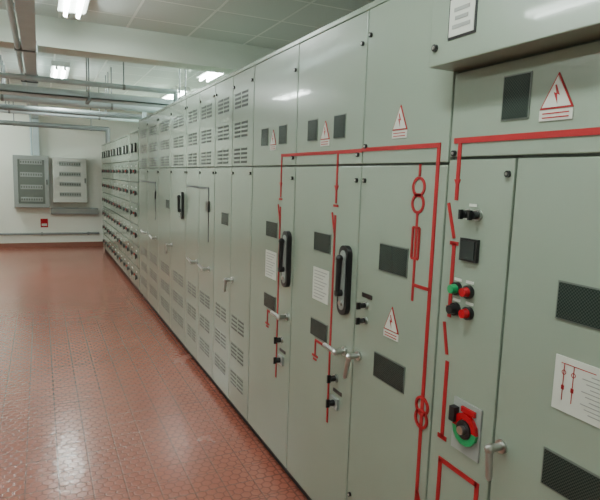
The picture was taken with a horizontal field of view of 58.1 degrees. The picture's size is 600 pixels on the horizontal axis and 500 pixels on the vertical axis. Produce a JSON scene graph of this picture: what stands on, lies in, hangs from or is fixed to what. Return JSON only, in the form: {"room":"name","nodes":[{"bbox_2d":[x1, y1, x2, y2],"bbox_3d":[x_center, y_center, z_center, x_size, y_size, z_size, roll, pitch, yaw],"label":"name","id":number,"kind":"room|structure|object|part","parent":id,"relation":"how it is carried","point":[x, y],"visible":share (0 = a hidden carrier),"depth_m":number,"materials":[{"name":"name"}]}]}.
{"room":"electrical room","nodes":[
{"label":"electrical room","id":0,"kind":"room"},
{"bbox_2d":[0,101,151,242],"bbox_3d":[-5.176,-1.554,11.218,6.600,3.000,0.100,-2,8,-25],"label":"wall","id":1,"kind":"structure","parent":0,"point":[14,140],"depth_m":11.22,"materials":[{"name":"white paint"}]},
{"bbox_2d":[13,155,49,207],"bbox_3d":[-5.425,-1.380,10.913,0.640,1.040,0.273,-2,8,-25],"label":"board","id":2,"kind":"object","parent":1,"relation":"attached to","point":[30,173],"visible":1,"depth_m":10.81,"materials":[{"name":"grey metal"}]},
{"bbox_3d":[-5.380,-1.366,10.820,0.480,0.880,0.006,-2,8,-25],"label":"panel","id":3,"kind":"part","parent":2,"relation":"part of","materials":[{"name":"grey paint"}]},
{"bbox_2d":[40,219,47,226],"bbox_3d":[-5.319,-0.561,11.232,0.140,0.180,0.010,-2,8,-25],"label":"notice","id":4,"kind":"object","parent":1,"relation":"attached to","point":[44,222],"visible":1,"depth_m":11.23,"materials":[{"name":"red plastic"}]},
{"bbox_2d":[0,232,98,234],"bbox_3d":[-6.204,-0.312,10.814,4.110,0.060,0.063,-2,8,-25],"label":"conduit","id":5,"kind":"object","parent":1,"relation":"attached to","point":[41,233],"visible":1,"depth_m":11.27,"materials":[{"name":"grey metal"}]},
{"bbox_2d":[0,241,102,247],"bbox_3d":[-6.191,-0.079,10.884,4.200,0.100,0.015,-2,8,-25],"label":"baseboard","id":6,"kind":"structure","parent":1,"relation":"attached to","point":[100,243],"depth_m":11.33,"materials":[{"name":"brown ceramic"}]},
{"bbox_2d":[52,157,86,202],"bbox_3d":[-4.778,-1.449,11.214,0.650,0.920,0.273,-2,8,-25],"label":"board","id":7,"kind":"object","parent":1,"relation":"attached to","point":[69,175],"visible":1,"depth_m":11.11,"materials":[{"name":"grey metal"}]},
{"bbox_3d":[-4.733,-1.435,11.121,0.490,0.760,0.006,-2,8,-25],"label":"panel","id":8,"kind":"part","parent":7,"relation":"part of","materials":[{"name":"grey metal"}]},
{"bbox_2d":[51,208,97,213],"bbox_3d":[-4.753,-0.822,11.400,0.920,0.130,0.128,-2,8,-25],"label":"cable trunking","id":9,"kind":"object","parent":1,"relation":"attached to","point":[53,210],"visible":1,"depth_m":11.34,"materials":[{"name":"grey plastic"}]},
{"bbox_2d":[0,83,178,99],"bbox_3d":[-4.314,-2.680,9.339,6.400,0.220,0.300,-2,8,-25],"label":"ceiling beam","id":10,"kind":"structure","parent":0,"point":[0,83],"depth_m":9.44,"materials":[{"name":"grey metal"}]},
{"bbox_2d":[0,246,307,499],"bbox_3d":[-1.894,1.008,4.500,6.400,0.100,15.400,-2,8,-25],"label":"floor","id":11,"kind":"structure","parent":0,"point":[100,400],"depth_m":3.77,"materials":[{"name":"tile"}]},
{"bbox_2d":[101,144,108,253],"bbox_3d":[-3.395,-1.028,10.956,1.140,2.142,0.758,-2,8,-25],"label":"switchboard","id":12,"kind":"object","parent":11,"relation":"on","point":[103,147],"visible":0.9,"depth_m":10.66,"materials":[{"name":"grey paint"}]},
{"bbox_2d":[105,142,113,259],"bbox_3d":[-3.068,-0.927,10.277,1.140,2.142,0.758,-2,8,-25],"label":"switchboard","id":13,"kind":"object","parent":11,"relation":"on","point":[108,167],"visible":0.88,"depth_m":9.98,"materials":[{"name":"grey paint"}]},
{"bbox_3d":[-3.551,-0.936,10.043,0.020,2.038,0.748,-2,8,-25],"label":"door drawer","id":14,"kind":"part","parent":13,"relation":"part of","materials":[{"name":"paint"}]},
{"bbox_2d":[110,140,118,266],"bbox_3d":[-2.741,-0.827,9.598,1.140,2.142,0.758,-2,8,-25],"label":"switchboard","id":15,"kind":"object","parent":11,"relation":"on","point":[113,162],"visible":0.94,"depth_m":9.30,"materials":[{"name":"grey paint"}]},
{"bbox_3d":[-3.236,-0.656,9.360,0.012,1.461,0.436,-2,8,-25],"label":"drawer knob","id":16,"kind":"part","parent":15,"relation":"part of","materials":[{"name":"black plastic"}]},
{"bbox_2d":[115,137,125,274],"bbox_3d":[-2.414,-0.726,8.919,1.140,2.142,0.758,-2,8,-25],"label":"switchboard","id":17,"kind":"object","parent":11,"relation":"on","point":[119,205],"visible":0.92,"depth_m":8.63,"materials":[{"name":"grey paint"}]},
{"bbox_3d":[-2.909,-0.556,8.681,0.012,1.461,0.436,-2,8,-25],"label":"drawer knob","id":18,"kind":"part","parent":17,"relation":"part of","materials":[{"name":"black plastic"}]},
{"bbox_3d":[-2.897,-0.735,8.686,0.020,2.038,0.748,-2,8,-25],"label":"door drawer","id":19,"kind":"part","parent":17,"relation":"part of","materials":[{"name":"paint"}]},
{"bbox_2d":[122,134,132,283],"bbox_3d":[-2.087,-0.626,8.241,1.140,2.142,0.758,-2,8,-25],"label":"switchboard","id":20,"kind":"object","parent":11,"relation":"on","point":[126,201],"visible":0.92,"depth_m":7.95,"materials":[{"name":"grey paint"}]},
{"bbox_3d":[-2.547,-1.456,7.854,0.020,0.120,0.424,-2,8,-25],"label":"meter frame","id":21,"kind":"part","parent":20,"relation":"part of","materials":[{"name":"black plastic"}]},
{"bbox_3d":[-2.583,-0.455,8.002,0.012,1.461,0.436,-2,8,-25],"label":"drawer knob","id":22,"kind":"part","parent":20,"relation":"part of","materials":[{"name":"black plastic"}]},
{"bbox_2d":[129,130,141,294],"bbox_3d":[-1.761,-0.525,7.562,1.140,2.142,0.758,-2,8,-25],"label":"switchboard","id":23,"kind":"object","parent":11,"relation":"on","point":[134,168],"visible":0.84,"depth_m":7.26,"materials":[{"name":"grey paint"}]},
{"bbox_3d":[-2.220,-1.356,7.175,0.020,0.120,0.424,-2,8,-25],"label":"meter frame","id":24,"kind":"part","parent":23,"relation":"part of","materials":[{"name":"black plastic"}]},
{"bbox_3d":[-2.256,-0.355,7.323,0.012,1.461,0.436,-2,8,-25],"label":"drawer knob","id":25,"kind":"part","parent":23,"relation":"part of","materials":[{"name":"black plastic"}]},
{"bbox_2d":[138,111,161,319],"bbox_3d":[-1.319,-0.443,6.594,1.181,2.262,1.268,-2,8,-25],"label":"tall cabinet","id":26,"kind":"object","parent":11,"relation":"on","point":[148,125],"visible":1,"depth_m":6.29,"materials":[{"name":"grey metal"}]},
{"bbox_3d":[-1.895,-1.282,6.548,0.022,0.572,0.627,-2,8,-25],"label":"door","id":27,"kind":"part","parent":26,"relation":"part of","materials":[{"name":"paint"}]},
{"bbox_3d":[-1.931,-0.207,6.690,0.022,1.582,0.627,-2,8,-25],"label":"door","id":28,"kind":"part","parent":26,"relation":"part of","materials":[{"name":"paint"}]},
{"bbox_2d":[140,125,156,298],"bbox_3d":[-1.784,-0.458,6.341,0.001,1.901,1.008,-2,8,-25],"label":"vent","id":29,"kind":"object","parent":26,"relation":"attached to","point":[148,134],"depth_m":6.29,"materials":[{"name":"grey metal"}]},
{"bbox_3d":[-1.622,-1.198,5.981,0.022,0.572,0.627,-2,8,-25],"label":"door","id":30,"kind":"part","parent":26,"relation":"part of","materials":[{"name":"paint"}]},
{"bbox_3d":[-1.657,-0.123,6.123,0.022,1.582,0.627,-2,8,-25],"label":"door","id":31,"kind":"part","parent":26,"relation":"part of","materials":[{"name":"paint"}]},
{"bbox_2d":[158,96,189,353],"bbox_3d":[-0.782,-0.278,5.478,1.181,2.262,1.228,-2,8,-25],"label":"tall cabinet","id":32,"kind":"object","parent":11,"relation":"on","point":[172,119],"visible":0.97,"depth_m":5.17,"materials":[{"name":"grey metal"}]},
{"bbox_3d":[-1.354,-1.116,5.423,0.022,0.572,0.607,-2,8,-25],"label":"door","id":33,"kind":"part","parent":32,"relation":"part of","materials":[{"name":"paint"}]},
{"bbox_3d":[-1.389,-0.041,5.565,0.022,1.582,0.607,-2,8,-25],"label":"door","id":34,"kind":"part","parent":32,"relation":"part of","materials":[{"name":"paint"}]},
{"bbox_2d":[161,114,183,327],"bbox_3d":[-1.249,-0.294,5.227,0.003,1.904,0.984,-2,8,-25],"label":"vent","id":35,"kind":"object","parent":32,"relation":"attached to","point":[172,127],"depth_m":5.16,"materials":[{"name":"grey metal"}]},
{"bbox_3d":[-1.124,0.041,5.016,0.022,1.582,0.607,-2,8,-25],"label":"door","id":36,"kind":"part","parent":32,"relation":"part of","materials":[{"name":"paint"}]},
{"bbox_3d":[-1.065,-0.408,4.742,0.034,0.150,0.034,-2,8,-25],"label":"lever handle","id":37,"kind":"part","parent":32,"relation":"part of","materials":[{"name":"black plastic"}]},
{"bbox_3d":[-1.089,-1.034,4.873,0.022,0.572,0.607,-2,8,-25],"label":"door","id":38,"kind":"part","parent":32,"relation":"part of","materials":[{"name":"paint"}]},
{"bbox_2d":[186,81,217,386],"bbox_3d":[-0.335,-0.140,4.549,1.181,2.262,0.848,-2,8,-25],"label":"tall cabinet","id":39,"kind":"object","parent":11,"relation":"on","point":[201,104],"visible":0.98,"depth_m":4.26,"materials":[{"name":"grey metal"}]},
{"bbox_3d":[-0.901,0.110,4.551,0.022,1.582,0.417,-2,8,-25],"label":"door","id":40,"kind":"part","parent":39,"relation":"part of","materials":[{"name":"paint"}]},
{"bbox_3d":[-0.866,-0.965,4.409,0.022,0.572,0.417,-2,8,-25],"label":"door","id":41,"kind":"part","parent":39,"relation":"part of","materials":[{"name":"paint"}]},
{"bbox_2d":[187,103,211,356],"bbox_3d":[-0.815,-0.161,4.326,0.003,1.904,0.674,-2,8,-25],"label":"vent","id":42,"kind":"object","parent":39,"relation":"attached to","point":[199,191],"depth_m":4.29,"materials":[{"name":"grey metal"}]},
{"bbox_3d":[-0.718,0.166,4.172,0.022,1.582,0.417,-2,8,-25],"label":"door","id":43,"kind":"part","parent":39,"relation":"part of","materials":[{"name":"paint"}]},
{"bbox_3d":[-0.683,-0.909,4.029,0.022,0.572,0.417,-2,8,-25],"label":"door","id":44,"kind":"part","parent":39,"relation":"part of","materials":[{"name":"paint"}]},
{"bbox_2d":[213,61,255,431],"bbox_3d":[0.013,-0.033,3.825,1.181,2.262,0.768,-2,8,-25],"label":"tall cabinet","id":45,"kind":"object","parent":11,"relation":"on","point":[235,92],"visible":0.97,"depth_m":3.54,"materials":[{"name":"grey metal"}]},
{"bbox_3d":[-0.544,0.219,3.810,0.022,1.582,0.377,-2,8,-25],"label":"door","id":46,"kind":"part","parent":45,"relation":"part of","materials":[{"name":"paint"}]},
{"bbox_3d":[-0.509,-0.856,3.668,0.022,0.572,0.377,-2,8,-25],"label":"door","id":47,"kind":"part","parent":45,"relation":"part of","materials":[{"name":"paint"}]},
{"bbox_2d":[215,89,247,393],"bbox_3d":[-0.470,-0.054,3.609,0.003,1.904,0.608,-2,8,-25],"label":"vent","id":48,"kind":"object","parent":45,"relation":"attached to","point":[232,107],"depth_m":3.57,"materials":[{"name":"grey metal"}]},
{"bbox_3d":[-0.378,0.270,3.466,0.022,1.582,0.377,-2,8,-25],"label":"door","id":49,"kind":"part","parent":45,"relation":"part of","materials":[{"name":"paint"}]},
{"bbox_3d":[-0.343,-0.805,3.324,0.022,0.572,0.377,-2,8,-25],"label":"door","id":50,"kind":"part","parent":45,"relation":"part of","materials":[{"name":"paint"}]},
{"bbox_2d":[248,39,300,479],"bbox_3d":[0.308,0.058,3.213,1.181,2.262,0.599,-2,8,-25],"label":"tall cabinet","id":51,"kind":"object","parent":11,"relation":"on","point":[277,72],"visible":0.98,"depth_m":2.94,"materials":[{"name":"grey metal"}]},
{"bbox_3d":[-0.161,0.081,2.969,0.003,0.150,0.150,-2,8,-25],"label":"label plate","id":52,"kind":"part","parent":51,"relation":"part of","materials":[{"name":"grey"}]},
{"bbox_3d":[-0.166,0.336,3.026,0.022,1.582,0.592,-2,8,-25],"label":"door","id":53,"kind":"part","parent":51,"relation":"part of","materials":[{"name":"paint"}]},
{"bbox_3d":[-0.131,-0.740,2.884,0.022,0.572,0.592,-2,8,-25],"label":"door","id":54,"kind":"part","parent":51,"relation":"part of","materials":[{"name":"paint"}]},
{"bbox_3d":[-0.104,0.585,2.875,0.010,0.050,0.060,-2,8,-25],"label":"key plate","id":55,"kind":"part","parent":51,"relation":"part of","materials":[{"name":"grey"}]},
{"bbox_3d":[-0.095,0.027,2.737,0.034,0.175,0.034,-2,8,-25],"label":"lever handle","id":56,"kind":"part","parent":51,"relation":"part of","materials":[{"name":"black plastic"}]},
{"bbox_2d":[287,3,370,499],"bbox_3d":[0.568,0.138,2.673,1.181,2.262,0.610,-2,8,-25],"label":"tall cabinet","id":57,"kind":"object","parent":11,"relation":"on","point":[333,59],"visible":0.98,"depth_m":2.39,"materials":[{"name":"grey metal"}]},
{"bbox_3d":[0.093,0.159,2.442,0.003,0.150,0.150,-2,8,-25],"label":"label plate","id":58,"kind":"part","parent":57,"relation":"part of","materials":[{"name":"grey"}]},
{"bbox_3d":[0.109,-0.469,2.368,0.003,0.026,0.080,-2,8,-25],"label":"sign plate","id":59,"kind":"part","parent":57,"relation":"part of","materials":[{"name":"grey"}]},
{"bbox_3d":[0.094,0.416,2.486,0.022,1.582,0.602,-2,8,-25],"label":"door","id":60,"kind":"part","parent":57,"relation":"part of","materials":[{"name":"paint"}]},
{"bbox_2d":[331,212,334,235],"bbox_3d":[0.143,-0.111,2.320,0.003,0.103,0.040,-2,8,-25],"label":"painted line","id":61,"kind":"object","parent":57,"relation":"attached to","point":[332,213],"depth_m":2.32,"materials":[{"name":"red paint"}]},
{"bbox_3d":[0.129,-0.659,2.344,0.022,0.572,0.602,-2,8,-25],"label":"door","id":62,"kind":"part","parent":57,"relation":"part of","materials":[{"name":"paint"}]},
{"bbox_3d":[0.149,0.663,2.348,0.010,0.050,0.060,-2,8,-25],"label":"key plate","id":63,"kind":"part","parent":57,"relation":"part of","materials":[{"name":"grey metal"}]},
{"bbox_3d":[0.158,0.105,2.210,0.034,0.175,0.034,-2,8,-25],"label":"lever handle","id":64,"kind":"part","parent":57,"relation":"part of","materials":[{"name":"black plastic"}]},
{"bbox_2d":[343,0,460,499],"bbox_3d":[0.807,0.211,2.178,1.181,2.262,0.499,-2,8,-25],"label":"tall cabinet","id":65,"kind":"object","parent":11,"relation":"on","point":[409,106],"visible":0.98,"depth_m":1.90,"materials":[{"name":"grey metal"}]},
{"bbox_3d":[0.338,-0.046,1.915,0.003,0.741,0.102,-2,8,-25],"label":"sign plate","id":66,"kind":"part","parent":65,"relation":"part of","materials":[{"name":"grey metal"}]},
{"bbox_3d":[0.332,0.489,1.990,0.022,1.582,0.492,-2,8,-25],"label":"door","id":67,"kind":"part","parent":65,"relation":"part of","materials":[{"name":"paint"}]},
{"bbox_3d":[0.367,-0.586,1.848,0.022,0.572,0.492,-2,8,-25],"label":"door","id":68,"kind":"part","parent":65,"relation":"part of","materials":[{"name":"paint"}]},
{"bbox_2d":[427,0,599,499],"bbox_3d":[1.095,0.127,1.524,1.220,2.620,0.908,-2,8,-25],"label":"tall cabinet","id":69,"kind":"object","parent":11,"relation":"on","point":[516,404],"visible":1,"depth_m":1.41,"materials":[{"name":"grey metal"}]},
{"bbox_2d":[443,203,455,354],"bbox_3d":[0.458,0.091,1.673,0.003,0.473,0.050,-2,8,-25],"label":"painted line","id":70,"kind":"object","parent":69,"relation":"attached to","point":[449,257],"depth_m":1.67,"materials":[{"name":"red paint"}]},
{"bbox_2d":[452,3,469,28],"bbox_3d":[0.434,-0.629,1.453,0.001,0.054,0.070,-2,8,-25],"label":"print","id":71,"kind":"object","parent":69,"relation":"on","point":[460,11],"depth_m":1.45,"materials":[{"name":"grey paper"}]},
{"bbox_2d":[456,420,470,439],"bbox_3d":[0.489,0.535,1.608,0.014,0.056,0.056,-2,8,-25],"label":"knob","id":72,"kind":"object","parent":69,"relation":"attached to","point":[463,427],"depth_m":1.60,"materials":[{"name":"black plastic"}]},
{"bbox_3d":[0.497,0.534,1.615,0.006,0.160,0.115,-2,8,-25],"label":"drive plate","id":73,"kind":"part","parent":69,"relation":"part of","materials":[{"name":"grey"}]},
{"bbox_3d":[0.495,0.000,1.579,0.012,0.067,0.069,-2,8,-25],"label":"indicator frame","id":74,"kind":"part","parent":69,"relation":"part of","materials":[{"name":"black plastic"}]},
{"bbox_3d":[0.497,0.532,1.648,0.022,1.597,0.257,-2,8,-25],"label":"door narrow","id":75,"kind":"part","parent":69,"relation":"part of","materials":[{"name":"paint"}]},
{"bbox_3d":[0.664,-0.347,1.242,0.022,0.247,0.892,-2,8,-25],"label":"panel","id":76,"kind":"part","parent":69,"relation":"part of","materials":[{"name":"paint"}]},
{"bbox_3d":[0.691,0.592,1.246,0.022,1.597,0.627,-2,8,-25],"label":"door","id":77,"kind":"part","parent":69,"relation":"part of","materials":[{"name":"paint"}]},
{"bbox_3d":[0.619,-0.328,1.308,0.003,0.026,0.095,-2,8,-25],"label":"sign plate","id":78,"kind":"part","parent":69,"relation":"part of","materials":[{"name":"grey plastic"}]},
{"bbox_3d":[0.674,0.335,1.235,0.003,0.135,0.218,-2,8,-25],"label":"label plate","id":79,"kind":"part","parent":69,"relation":"part of","materials":[{"name":"grey"}]},
{"bbox_2d":[561,362,596,403],"bbox_3d":[0.654,0.323,1.275,0.004,0.093,0.092,-2,8,-25],"label":"print","id":80,"kind":"object","parent":69,"relation":"attached to","point":[578,379],"depth_m":1.27,"materials":[{"name":"red"}]},
{"bbox_2d":[0,0,374,98],"bbox_3d":[-1.794,-2.064,4.093,6.400,0.100,15.400,-2,8,-25],"label":"ceiling","id":81,"kind":"structure","parent":0,"point":[275,24],"depth_m":5.05,"materials":[{"name":"paint"}]},
{"bbox_2d":[5,0,39,155],"bbox_3d":[-2.087,-1.463,4.096,0.180,1.110,15.298,-2,8,-25],"label":"duct","id":82,"kind":"object","parent":81,"relation":"hanging from","point":[25,9],"visible":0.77,"depth_m":4.41,"materials":[{"name":"metal"}]},
{"bbox_2d":[0,102,109,142],"bbox_3d":[-5.571,-2.421,9.500,4.236,0.855,0.101,-2,8,-25],"label":"ceiling pipe","id":83,"kind":"object","parent":81,"relation":"hanging from","point":[2,122],"depth_m":10.01,"materials":[{"name":"grey metal"}]},
{"bbox_2d":[50,61,69,78],"bbox_3d":[-3.370,-2.471,7.557,0.220,0.105,1.250,-2,8,-25],"label":"fluorescent ceiling light","id":84,"kind":"object","parent":81,"relation":"attached to","point":[58,69],"visible":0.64,"depth_m":7.16,"materials":[{"name":"white plastic"}]},
{"bbox_2d":[0,79,138,121],"bbox_3d":[-4.565,-2.219,8.222,4.941,0.855,0.112,-2,8,-25],"label":"ceiling pipe","id":85,"kind":"object","parent":81,"relation":"hanging from","point":[2,111],"depth_m":8.60,"materials":[{"name":"grey metal"}]},
{"bbox_2d":[57,0,89,19],"bbox_3d":[-1.693,-1.955,4.074,0.220,0.105,1.250,-2,8,-25],"label":"fluorescent ceiling light","id":86,"kind":"object","parent":81,"relation":"attached to","point":[78,7],"visible":1,"depth_m":4.42,"materials":[{"name":"white plastic"}]},
{"bbox_2d":[2,61,145,117],"bbox_3d":[-4.241,-2.040,6.949,4.421,0.855,0.067,-2,8,-25],"label":"ceiling pipe","id":87,"kind":"object","parent":81,"relation":"hanging from","point":[143,113],"depth_m":7.62,"materials":[{"name":"grey metal"}]},
{"bbox_2d":[0,65,147,119],"bbox_3d":[-4.275,-2.083,7.263,4.631,0.855,0.090,-2,8,-25],"label":"ceiling pipe","id":88,"kind":"object","parent":81,"relation":"hanging from","point":[5,106],"depth_m":7.72,"materials":[{"name":"grey metal"}]},
{"bbox_2d":[0,55,161,112],"bbox_3d":[-3.900,-1.992,6.673,4.796,0.855,0.123,-2,8,-25],"label":"ceiling pipe","id":89,"kind":"object","parent":81,"relation":"hanging from","point":[14,98],"depth_m":7.09,"materials":[{"name":"grey metal"}]},
{"bbox_2d":[0,62,177,101],"bbox_3d":[-3.506,-1.889,5.534,4.521,0.735,0.067,-2,8,-25],"label":"ceiling pipe","id":90,"kind":"object","parent":81,"relation":"hanging from","point":[2,75],"depth_m":6.07,"materials":[{"name":"grey metal"}]},
{"bbox_2d":[0,58,185,107],"bbox_3d":[-3.552,-2.042,6.049,4.890,0.570,0.400,-2,8,-25],"label":"cable tray","id":91,"kind":"object","parent":81,"relation":"hanging from","point":[87,96],"visible":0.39,"depth_m":6.44,"materials":[{"name":"metal"}]},
{"bbox_2d":[0,90,168,107],"bbox_3d":[-3.560,-1.797,6.082,4.890,0.015,0.300,-2,8,-25],"label":"tray","id":92,"kind":"object","parent":91,"relation":"on","point":[30,93],"depth_m":6.46,"materials":[{"name":"metal"}]},
{"bbox_3d":[-3.375,-2.058,6.132,4.116,0.550,0.336,-2,8,-25],"label":"hanger rod","id":93,"kind":"part","parent":91,"relation":"part of","materials":[{"name":"grey metal"}]},
{"bbox_2d":[0,9,277,73],"bbox_3d":[-2.294,-2.033,5.145,6.400,0.270,0.300,-2,8,-25],"label":"ceiling beam","id":94,"kind":"structure","parent":81,"relation":"attached to","point":[54,35],"depth_m":5.32,"materials":[{"name":"white paint"}]},
{"bbox_2d":[160,86,188,98],"bbox_3d":[-2.158,-2.653,9.233,0.220,0.105,1.250,-2,8,-25],"label":"fluorescent ceiling light","id":95,"kind":"object","parent":81,"relation":"attached to","point":[182,89],"visible":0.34,"depth_m":8.88,"materials":[{"name":"white plastic"}]},
{"bbox_2d":[196,71,221,81],"bbox_3d":[-1.083,-2.322,7.001,0.220,0.105,1.250,-2,8,-25],"label":"fluorescent ceiling light","id":96,"kind":"object","parent":81,"relation":"attached to","point":[201,75],"visible":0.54,"depth_m":7.29,"materials":[{"name":"white plastic"}]}
]}

